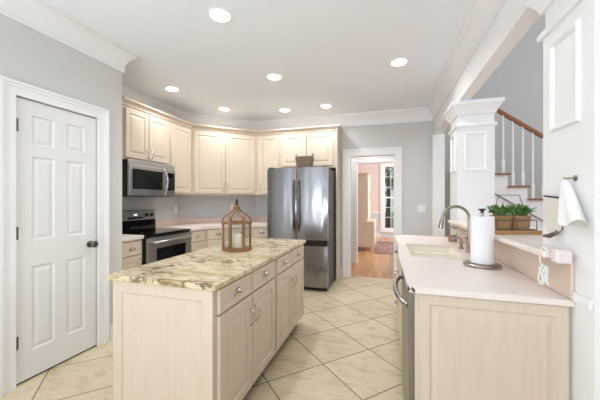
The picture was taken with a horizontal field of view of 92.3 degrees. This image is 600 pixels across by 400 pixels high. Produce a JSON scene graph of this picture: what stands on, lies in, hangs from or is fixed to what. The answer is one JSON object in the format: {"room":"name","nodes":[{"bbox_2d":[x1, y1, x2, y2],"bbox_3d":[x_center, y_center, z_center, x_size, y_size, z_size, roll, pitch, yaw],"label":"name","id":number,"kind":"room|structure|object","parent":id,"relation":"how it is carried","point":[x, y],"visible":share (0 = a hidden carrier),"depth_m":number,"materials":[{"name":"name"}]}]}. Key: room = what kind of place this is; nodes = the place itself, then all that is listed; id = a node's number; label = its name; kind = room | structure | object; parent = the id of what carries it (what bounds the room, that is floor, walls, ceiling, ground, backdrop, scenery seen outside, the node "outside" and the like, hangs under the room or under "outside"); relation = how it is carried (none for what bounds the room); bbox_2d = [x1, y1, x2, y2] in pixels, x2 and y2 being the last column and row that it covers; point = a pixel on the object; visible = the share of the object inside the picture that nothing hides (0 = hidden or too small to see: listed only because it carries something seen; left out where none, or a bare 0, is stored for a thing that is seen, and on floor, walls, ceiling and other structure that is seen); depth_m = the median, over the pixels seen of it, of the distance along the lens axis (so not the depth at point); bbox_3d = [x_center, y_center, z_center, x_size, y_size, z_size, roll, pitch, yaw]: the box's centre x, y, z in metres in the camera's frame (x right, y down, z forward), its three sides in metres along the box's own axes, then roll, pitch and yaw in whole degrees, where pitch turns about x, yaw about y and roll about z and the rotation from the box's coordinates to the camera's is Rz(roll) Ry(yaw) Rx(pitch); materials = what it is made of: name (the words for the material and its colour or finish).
{"room":"kitchen","nodes":[
{"label":"kitchen","id":0,"kind":"room"},
{"bbox_2d":[0,14,121,345],"bbox_3d":[-2.469,-0.070,0.523,0.110,2.740,4.790,0,0,17],"label":"wall","id":1,"kind":"structure","parent":0,"point":[28,56],"depth_m":2.40,"materials":[{"name":"grey paint"}]},
{"bbox_2d":[0,75,109,396],"bbox_3d":[-1.874,0.238,2.274,0.025,2.123,0.785,0,0,17],"label":"trim","id":2,"kind":"structure","parent":1,"relation":"attached to","point":[9,88],"depth_m":1.98,"materials":[{"name":"white paint"}]},
{"bbox_2d":[16,97,97,385],"bbox_3d":[-1.883,0.290,2.272,0.102,2.019,0.591,0,0,17],"label":"door","id":3,"kind":"structure","parent":1,"relation":"in","point":[56,243],"depth_m":2.24,"materials":[{"name":"white paint"}]},
{"bbox_2d":[110,324,112,339],"bbox_3d":[-2.393,1.230,0.552,0.015,0.140,4.689,0,0,17],"label":"baseboard","id":4,"kind":"structure","parent":1,"relation":"attached to","point":[111,325],"depth_m":2.68,"materials":[{"name":"white paint"}]},
{"bbox_2d":[0,0,505,130],"bbox_3d":[-0.878,-1.339,1.524,3.983,0.199,7.419,0,0,17],"label":"trim","id":5,"kind":"structure","parent":1,"relation":"attached to","point":[41,16],"depth_m":2.69,"materials":[{"name":"white paint"}]},
{"bbox_2d":[122,195,178,231],"bbox_3d":[-2.299,-0.070,3.938,0.120,2.740,1.849,0,0,17],"label":"wall","id":6,"kind":"structure","parent":0,"point":[163,207],"depth_m":4.30,"materials":[{"name":"grey paint"}]},
{"bbox_2d":[122,104,168,164],"bbox_3d":[-2.097,-0.801,3.747,0.374,0.638,0.760,0,0,17],"label":"upper cabinet","id":7,"kind":"object","parent":6,"relation":"attached to","point":[145,136],"visible":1,"depth_m":3.65,"materials":[{"name":"beige wood"}]},
{"bbox_2d":[122,159,174,196],"bbox_3d":[-2.031,-0.261,3.731,0.483,0.435,0.758,0,0,17],"label":"microwave","id":8,"kind":"object","parent":7,"relation":"attached to","point":[139,178],"visible":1,"depth_m":3.56,"materials":[{"name":"silver metal"}]},
{"bbox_2d":[168,121,190,194],"bbox_3d":[-1.900,-0.603,4.408,0.374,1.035,0.616,0,0,17],"label":"upper cabinet","id":9,"kind":"object","parent":6,"relation":"attached to","point":[179,136],"visible":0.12,"depth_m":4.30,"materials":[{"name":"beige wood"}]},
{"bbox_2d":[0,276,403,399],"bbox_3d":[-0.955,1.330,1.522,4.300,0.060,7.570,0,0,17],"label":"floor","id":10,"kind":"structure","parent":0,"point":[345,344],"depth_m":2.29,"materials":[{"name":"tile"}]},
{"bbox_2d":[122,239,141,269],"bbox_3d":[-2.118,0.868,3.138,0.684,0.864,0.411,0,0,17],"label":"base cabinet","id":11,"kind":"object","parent":10,"relation":"on","point":[131,250],"visible":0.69,"depth_m":3.10,"materials":[{"name":"beige wood"}]},
{"bbox_2d":[122,234,143,241],"bbox_3d":[-2.129,0.372,3.141,0.658,0.124,0.414,0,0,17],"label":"countertop","id":12,"kind":"structure","parent":11,"relation":"on","point":[125,237],"depth_m":3.12,"materials":[{"name":"white stone"}]},
{"bbox_2d":[122,209,191,264],"bbox_3d":[-1.897,0.703,3.691,0.743,1.135,0.764,0,0,17],"label":"range","id":13,"kind":"object","parent":10,"relation":"on","point":[158,244],"visible":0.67,"depth_m":3.66,"materials":[{"name":"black metal"}]},
{"bbox_2d":[122,228,190,236],"bbox_3d":[-1.897,0.408,3.691,0.592,0.026,0.764,0,0,17],"label":"cooktop","id":14,"kind":"object","parent":13,"relation":"in","point":[150,232],"depth_m":3.64,"materials":[{"name":"black glass"}]},
{"bbox_2d":[189,229,204,251],"bbox_3d":[-1.753,0.868,4.360,0.684,0.864,0.588,0,0,17],"label":"base cabinet","id":15,"kind":"object","parent":10,"relation":"on","point":[198,236],"visible":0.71,"depth_m":4.18,"materials":[{"name":"beige wood"}]},
{"bbox_2d":[113,245,303,399],"bbox_3d":[-0.490,0.877,2.321,0.703,0.846,1.642,0,0,17],"label":"kitchen island","id":16,"kind":"object","parent":10,"relation":"on","point":[170,343],"visible":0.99,"depth_m":1.59,"materials":[{"name":"beige wood"}]},
{"bbox_2d":[107,237,305,290],"bbox_3d":[-0.512,0.436,2.338,0.704,0.033,1.702,0,0,17],"label":"island countertop","id":17,"kind":"structure","parent":16,"relation":"on","point":[212,268],"depth_m":1.79,"materials":[{"name":"beige stone"}]},
{"bbox_2d":[221,199,251,252],"bbox_3d":[-0.530,0.203,2.418,0.256,0.432,0.222,0,0,-12],"label":"lantern","id":18,"kind":"object","parent":17,"relation":"on","point":[229,248],"visible":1,"depth_m":2.35,"materials":[{"name":"brown wood"}]},
{"bbox_2d":[233,233,241,247],"bbox_3d":[-0.521,0.333,2.407,0.076,0.124,0.076,0,0,17],"label":"candle","id":19,"kind":"object","parent":18,"relation":"in","point":[237,237],"visible":0.96,"depth_m":2.37,"materials":[{"name":"beige wax"}]},
{"bbox_2d":[205,227,248,247],"bbox_3d":[-1.261,0.868,4.784,1.296,0.864,0.640,0,0,-28],"label":"base cabinet","id":20,"kind":"object","parent":10,"relation":"on","point":[213,236],"visible":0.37,"depth_m":4.46,"materials":[{"name":"beige wood"}]},
{"bbox_2d":[155,217,266,230],"bbox_3d":[-1.202,0.372,4.674,2.164,0.124,0.894,0,0,-28],"label":"countertop","id":21,"kind":"structure","parent":20,"relation":"on","point":[194,224],"depth_m":4.66,"materials":[{"name":"white stone"}]},
{"bbox_2d":[251,227,266,237],"bbox_3d":[-0.640,0.868,4.970,0.600,0.864,0.669,0,0,17],"label":"base cabinet","id":22,"kind":"object","parent":10,"relation":"on","point":[256,232],"visible":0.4,"depth_m":4.67,"materials":[{"name":"beige wood"}]},
{"bbox_2d":[267,166,335,290],"bbox_3d":[0.054,0.407,4.513,0.910,1.785,0.870,0,0,17],"label":"refrigerator","id":23,"kind":"object","parent":10,"relation":"on","point":[301,201],"visible":0.89,"depth_m":4.14,"materials":[{"name":"silver metal"}]},
{"bbox_2d":[295,153,313,167],"bbox_3d":[0.070,-0.588,4.446,0.278,0.265,0.204,0,0,14],"label":"wicker basket","id":24,"kind":"object","parent":23,"relation":"on","point":[301,161],"visible":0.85,"depth_m":4.36,"materials":[{"name":"brown wicker"}]},
{"bbox_2d":[336,130,339,280],"bbox_3d":[0.631,0.090,4.774,0.022,2.420,0.319,0,0,17],"label":"end panel","id":25,"kind":"object","parent":10,"relation":"on","point":[337,132],"visible":1,"depth_m":4.65,"materials":[{"name":"beige wood"}]},
{"bbox_2d":[393,270,414,399],"bbox_3d":[0.828,0.866,1.576,0.609,0.868,0.600,0,0,17],"label":"dishwasher","id":26,"kind":"object","parent":10,"relation":"on","point":[407,299],"visible":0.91,"depth_m":1.41,"materials":[{"name":"metal"}]},
{"bbox_2d":[394,244,569,399],"bbox_3d":[1.058,0.862,2.166,0.636,0.877,1.936,0,0,17],"label":"base cabinet","id":27,"kind":"object","parent":10,"relation":"on","point":[466,348],"visible":0.76,"depth_m":1.23,"materials":[{"name":"beige wood"}]},
{"bbox_2d":[394,235,574,306],"bbox_3d":[1.063,0.487,2.166,0.628,0.206,1.963,0,0,17],"label":"countertop","id":28,"kind":"structure","parent":27,"relation":"on","point":[432,265],"depth_m":1.47,"materials":[{"name":"stone"}]},
{"bbox_2d":[407,246,461,257],"bbox_3d":[1.020,0.497,2.211,0.352,0.185,0.582,0,0,17],"label":"sink","id":29,"kind":"object","parent":28,"relation":"in","point":[412,251],"depth_m":2.27,"materials":[{"name":"ceramic"}]},
{"bbox_2d":[448,224,456,240],"bbox_3d":[1.447,0.314,2.730,0.080,0.162,0.080,0,0,17],"label":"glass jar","id":30,"kind":"object","parent":28,"relation":"on","point":[450,237],"visible":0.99,"depth_m":2.71,"materials":[{"name":"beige glass"}]},
{"bbox_2d":[438,205,469,252],"bbox_3d":[1.196,0.216,2.230,0.247,0.357,0.116,0,0,11],"label":"faucet","id":31,"kind":"object","parent":28,"relation":"on","point":[441,223],"visible":0.83,"depth_m":2.19,"materials":[{"name":"silver metal"}]},
{"bbox_2d":[452,237,463,248],"bbox_3d":[1.289,0.346,2.349,0.088,0.096,0.044,0,0,17],"label":"soap dispenser","id":32,"kind":"object","parent":28,"relation":"on","point":[454,238],"visible":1,"depth_m":2.34,"materials":[{"name":"silver metal"}]},
{"bbox_2d":[463,209,502,269],"bbox_3d":[1.091,0.223,1.725,0.200,0.343,0.200,0,0,17],"label":"paper towel holder","id":33,"kind":"object","parent":28,"relation":"on","point":[496,266],"visible":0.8,"depth_m":1.66,"materials":[{"name":"silver metal"}]},
{"bbox_2d":[470,216,494,264],"bbox_3d":[1.091,0.236,1.725,0.123,0.278,0.123,0,0,17],"label":"paper towel roll","id":34,"kind":"object","parent":33,"relation":"on","point":[482,228],"visible":1,"depth_m":1.68,"materials":[{"name":"white paper"}]},
{"bbox_2d":[456,226,573,298],"bbox_3d":[1.357,0.318,2.073,0.013,0.152,1.949,0,0,17],"label":"backsplash","id":35,"kind":"structure","parent":28,"relation":"on","point":[561,276],"depth_m":1.43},
{"bbox_2d":[179,128,254,218],"bbox_3d":[-1.441,-0.070,5.125,1.413,2.740,0.121,0,0,-28],"label":"wall","id":36,"kind":"structure","parent":0,"point":[190,206],"depth_m":5.01,"materials":[{"name":"grey paint"}]},
{"bbox_2d":[191,129,256,194],"bbox_3d":[-1.327,-0.603,4.904,1.309,1.035,0.401,0,0,-27],"label":"upper cabinet","id":37,"kind":"object","parent":36,"relation":"attached to","point":[222,163],"visible":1,"depth_m":4.74,"materials":[{"name":"beige wood"}]},
{"bbox_2d":[45,0,474,120],"bbox_3d":[-0.945,-1.480,1.555,4.300,0.080,7.640,0,0,17],"label":"ceiling","id":38,"kind":"structure","parent":0,"point":[337,53],"depth_m":2.74,"materials":[{"name":"paint"}]},
{"bbox_2d":[164,86,179,91],"bbox_3d":[-1.657,-1.436,3.730,0.188,0.008,0.188,0,0,17],"label":"recessed light","id":39,"kind":"object","parent":38,"relation":"in","point":[168,88],"visible":1,"depth_m":3.71,"materials":[{"name":"white"}]},
{"bbox_2d":[207,7,231,22],"bbox_3d":[-0.623,-1.436,2.242,0.188,0.008,0.188,0,0,17],"label":"recessed light","id":40,"kind":"object","parent":38,"relation":"in","point":[218,14],"visible":1,"depth_m":2.23,"materials":[{"name":"white paint"}]},
{"bbox_2d":[218,107,229,110],"bbox_3d":[-1.197,-1.436,4.553,0.188,0.008,0.188,0,0,17],"label":"recessed light","id":41,"kind":"object","parent":38,"relation":"in","point":[219,108],"visible":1,"depth_m":4.53,"materials":[{"name":"white"}]},
{"bbox_2d":[266,73,281,80],"bbox_3d":[-0.299,-1.436,3.366,0.188,0.008,0.188,0,0,17],"label":"recessed light","id":42,"kind":"object","parent":38,"relation":"in","point":[273,76],"visible":1,"depth_m":3.35,"materials":[{"name":"white"}]},
{"bbox_2d":[279,108,290,111],"bbox_3d":[-0.240,-1.436,4.606,0.188,0.008,0.188,0,0,17],"label":"recessed light","id":43,"kind":"object","parent":38,"relation":"in","point":[281,109],"visible":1,"depth_m":4.61,"materials":[{"name":"white"}]},
{"bbox_2d":[320,104,331,107],"bbox_3d":[0.398,-1.436,4.411,0.188,0.008,0.188,0,0,17],"label":"recessed light","id":44,"kind":"object","parent":38,"relation":"in","point":[322,105],"visible":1,"depth_m":4.39,"materials":[{"name":"white"}]},
{"bbox_2d":[390,58,408,66],"bbox_3d":[1.033,-1.436,3.005,0.188,0.008,0.188,0,0,17],"label":"recessed light","id":45,"kind":"object","parent":38,"relation":"in","point":[397,62],"visible":1,"depth_m":3.00,"materials":[{"name":"white"}]},
{"bbox_2d":[434,0,540,134],"bbox_3d":[1.351,-1.227,1.850,0.100,0.424,5.519,0,0,17],"label":"beam","id":46,"kind":"structure","parent":38,"relation":"attached to","point":[513,20],"depth_m":2.07,"materials":[{"name":"white paint"}]},
{"bbox_2d":[255,121,443,275],"bbox_3d":[0.692,-0.070,4.989,3.249,2.740,0.124,0,0,17],"label":"wall","id":47,"kind":"structure","parent":0,"point":[415,138],"depth_m":4.62,"materials":[{"name":"grey paint"}]},
{"bbox_2d":[122,96,342,135],"bbox_3d":[-0.822,-1.159,4.441,3.217,0.074,1.010,0,0,-25],"label":"crown molding","id":48,"kind":"structure","parent":47,"relation":"attached to","point":[126,101],"depth_m":4.63,"materials":[{"name":"beige wood"}]},
{"bbox_2d":[257,134,279,194],"bbox_3d":[-0.593,-0.603,5.113,0.593,1.035,0.369,0,0,17],"label":"upper cabinet","id":49,"kind":"object","parent":47,"relation":"attached to","point":[268,146],"visible":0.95,"depth_m":4.96,"materials":[{"name":"beige wood"}]},
{"bbox_2d":[280,130,335,169],"bbox_3d":[0.156,-0.820,4.907,0.958,0.600,0.335,0,0,17],"label":"upper cabinet","id":50,"kind":"object","parent":47,"relation":"attached to","point":[322,144],"visible":0.84,"depth_m":4.73,"materials":[{"name":"beige wood"}]},
{"bbox_2d":[343,146,401,279],"bbox_3d":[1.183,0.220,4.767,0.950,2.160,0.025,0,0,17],"label":"trim","id":51,"kind":"structure","parent":47,"relation":"attached to","point":[382,150],"depth_m":4.80,"materials":[{"name":"white paint"}]},
{"bbox_2d":[417,205,424,211],"bbox_3d":[1.918,0.135,4.554,0.116,0.116,0.014,0,0,17],"label":"light switch","id":52,"kind":"object","parent":47,"relation":"attached to","point":[420,208],"visible":1,"depth_m":4.55,"materials":[{"name":"white plastic"}]},
{"bbox_2d":[432,134,444,236],"bbox_3d":[2.166,0.143,4.530,0.170,2.314,0.180,0,0,17],"label":"trim","id":53,"kind":"structure","parent":47,"relation":"attached to","point":[438,140],"depth_m":4.44,"materials":[{"name":"white paint"}]},
{"bbox_2d":[358,163,379,211],"bbox_3d":[3.233,-0.500,7.718,4.620,1.880,4.400,0,0,17],"label":"wall","id":54,"kind":"structure","parent":0,"point":[373,169],"depth_m":10.08,"materials":[{"name":"pink paint"}]},
{"bbox_2d":[380,163,393,232],"bbox_3d":[3.237,-0.095,9.898,0.920,2.430,0.100,0,0,17],"label":"window","id":55,"kind":"structure","parent":54,"relation":"in","point":[382,165],"depth_m":9.97,"materials":[{"name":"white paint"}]},
{"bbox_2d":[351,237,393,278],"bbox_3d":[3.030,1.330,4.731,5.700,0.060,10.400,0,0,17],"label":"floor","id":56,"kind":"structure","parent":0,"point":[371,264],"depth_m":5.80,"materials":[{"name":"brown wood"}]},
{"bbox_2d":[358,173,376,250],"bbox_3d":[1.719,0.305,7.966,0.775,1.990,1.280,0,0,17],"label":"china hutch","id":57,"kind":"object","parent":56,"relation":"on","point":[367,227],"visible":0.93,"depth_m":7.37,"materials":[{"name":"beige paint"}]},
{"bbox_2d":[375,241,393,253],"bbox_3d":[3.017,1.295,7.761,1.860,0.010,2.100,0,0,17],"label":"area rug","id":58,"kind":"object","parent":56,"relation":"on","point":[382,247],"visible":0.36,"depth_m":7.82,"materials":[{"name":"pink fabric"}]},
{"bbox_2d":[443,97,504,234],"bbox_3d":[1.859,0.143,3.132,0.472,2.314,0.486,0,0,17],"label":"column","id":59,"kind":"structure","parent":56,"relation":"on","point":[472,132],"depth_m":2.97,"materials":[{"name":"white paint"}]},
{"bbox_2d":[495,108,542,228],"bbox_3d":[3.945,-0.092,4.528,2.568,2.783,1.005,0,0,17],"label":"staircase","id":60,"kind":"structure","parent":56,"relation":"on","point":[508,195],"depth_m":4.26,"materials":[{"name":"white paint"}]},
{"bbox_2d":[351,156,393,262],"bbox_3d":[1.557,0.212,5.783,1.045,2.175,0.025,0,0,17],"label":"trim","id":61,"kind":"structure","parent":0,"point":[354,160],"depth_m":5.91,"materials":[{"name":"white paint"}]},
{"bbox_2d":[370,213,393,237],"bbox_3d":[3.233,0.871,7.718,4.620,0.859,4.400,0,0,17],"label":"wall","id":62,"kind":"structure","parent":0,"point":[376,216],"depth_m":10.03,"materials":[{"name":"paint"}]},
{"bbox_2d":[444,15,544,236],"bbox_3d":[3.219,-1.400,5.363,5.700,5.400,0.120,0,0,17],"label":"wall","id":63,"kind":"structure","parent":0,"point":[518,78],"depth_m":5.10,"materials":[{"name":"grey paint"}]},
{"bbox_2d":[521,0,599,399],"bbox_3d":[1.267,0.143,1.151,0.472,2.314,0.482,0,0,17],"label":"wall","id":64,"kind":"structure","parent":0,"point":[570,37],"depth_m":1.11,"materials":[{"name":"white paint"}]},
{"bbox_2d":[543,195,562,237],"bbox_3d":[1.103,0.072,1.261,0.045,0.189,0.156,0,0,17],"label":"wall sconce","id":65,"kind":"object","parent":64,"relation":"attached to","point":[550,208],"visible":0.69,"depth_m":1.27,"materials":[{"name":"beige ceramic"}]},
{"bbox_2d":[557,175,587,226],"bbox_3d":[1.037,0.001,1.097,0.070,0.197,0.132,0,0,17],"label":"hand towel","id":66,"kind":"object","parent":64,"relation":"hanging from","point":[570,213],"visible":1,"depth_m":1.09,"materials":[{"name":"white fabric"}]},
{"bbox_2d":[572,292,593,309],"bbox_3d":[1.062,0.378,1.083,0.014,0.035,0.101,0,0,17],"label":"trim","id":67,"kind":"structure","parent":64,"relation":"attached to","point":[577,297],"depth_m":1.07,"materials":[{"name":"white paint"}]},
{"bbox_3d":[1.460,0.771,2.171,0.125,1.059,1.714,0,0,17],"label":"wall","id":68,"kind":"structure","parent":0,"visible":0},
{"bbox_2d":[448,220,557,257],"bbox_3d":[1.505,0.225,2.047,0.468,0.030,1.924,0,0,17],"label":"countertop","id":69,"kind":"structure","parent":68,"relation":"on","point":[532,243],"depth_m":1.53,"materials":[{"name":"white stone"}]},
{"bbox_2d":[495,230,541,233],"bbox_3d":[1.339,0.199,1.835,0.280,0.022,0.160,0,0,0],"label":"serving board","id":70,"kind":"object","parent":69,"relation":"on","point":[496,231],"visible":0.59,"depth_m":1.75,"materials":[{"name":"brown wood"}]},
{"bbox_2d":[487,203,514,228],"bbox_3d":[1.279,0.098,1.838,0.187,0.175,0.169,0,0,-24],"label":"herb pot","id":71,"kind":"object","parent":70,"relation":"on","point":[500,213],"visible":0.94,"depth_m":1.79,"materials":[{"name":"brown ceramic"}]},
{"bbox_2d":[493,195,536,229],"bbox_3d":[1.334,0.077,1.830,0.249,0.220,0.121,0,0,0],"label":"carrier","id":72,"kind":"object","parent":70,"relation":"on","point":[498,195],"visible":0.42,"depth_m":1.77,"materials":[{"name":"black metal"}]},
{"bbox_2d":[508,203,537,228],"bbox_3d":[1.383,0.102,1.833,0.195,0.166,0.181,0,0,0],"label":"herb pot","id":73,"kind":"object","parent":70,"relation":"on","point":[518,212],"visible":0.84,"depth_m":1.79,"materials":[{"name":"brown ceramic"}]},
{"bbox_2d":[538,247,572,285],"bbox_3d":[1.040,0.277,1.178,0.064,0.163,0.116,0,0,-6],"label":"charger","id":74,"kind":"object","parent":69,"relation":"attached to","point":[559,256],"visible":1,"depth_m":1.15,"materials":[{"name":"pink plastic"}]},
{"label":"outside","id":75,"kind":"structure","parent":0,"visible":0},
{"bbox_2d":[385,212,393,227],"bbox_3d":[7.253,1.725,24.290,28.000,0.150,29.300,0,0,17],"label":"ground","id":76,"kind":"structure","parent":75,"point":[392,213],"depth_m":24.37,"materials":[{"name":"green plant"}]},
{"bbox_2d":[385,167,393,227],"bbox_3d":[5.015,-0.939,16.283,3.110,5.188,3.182,0,0,17],"label":"tree","id":77,"kind":"object","parent":76,"relation":"on","point":[388,179],"visible":0.12,"depth_m":16.15,"materials":[{"name":"green plant"}]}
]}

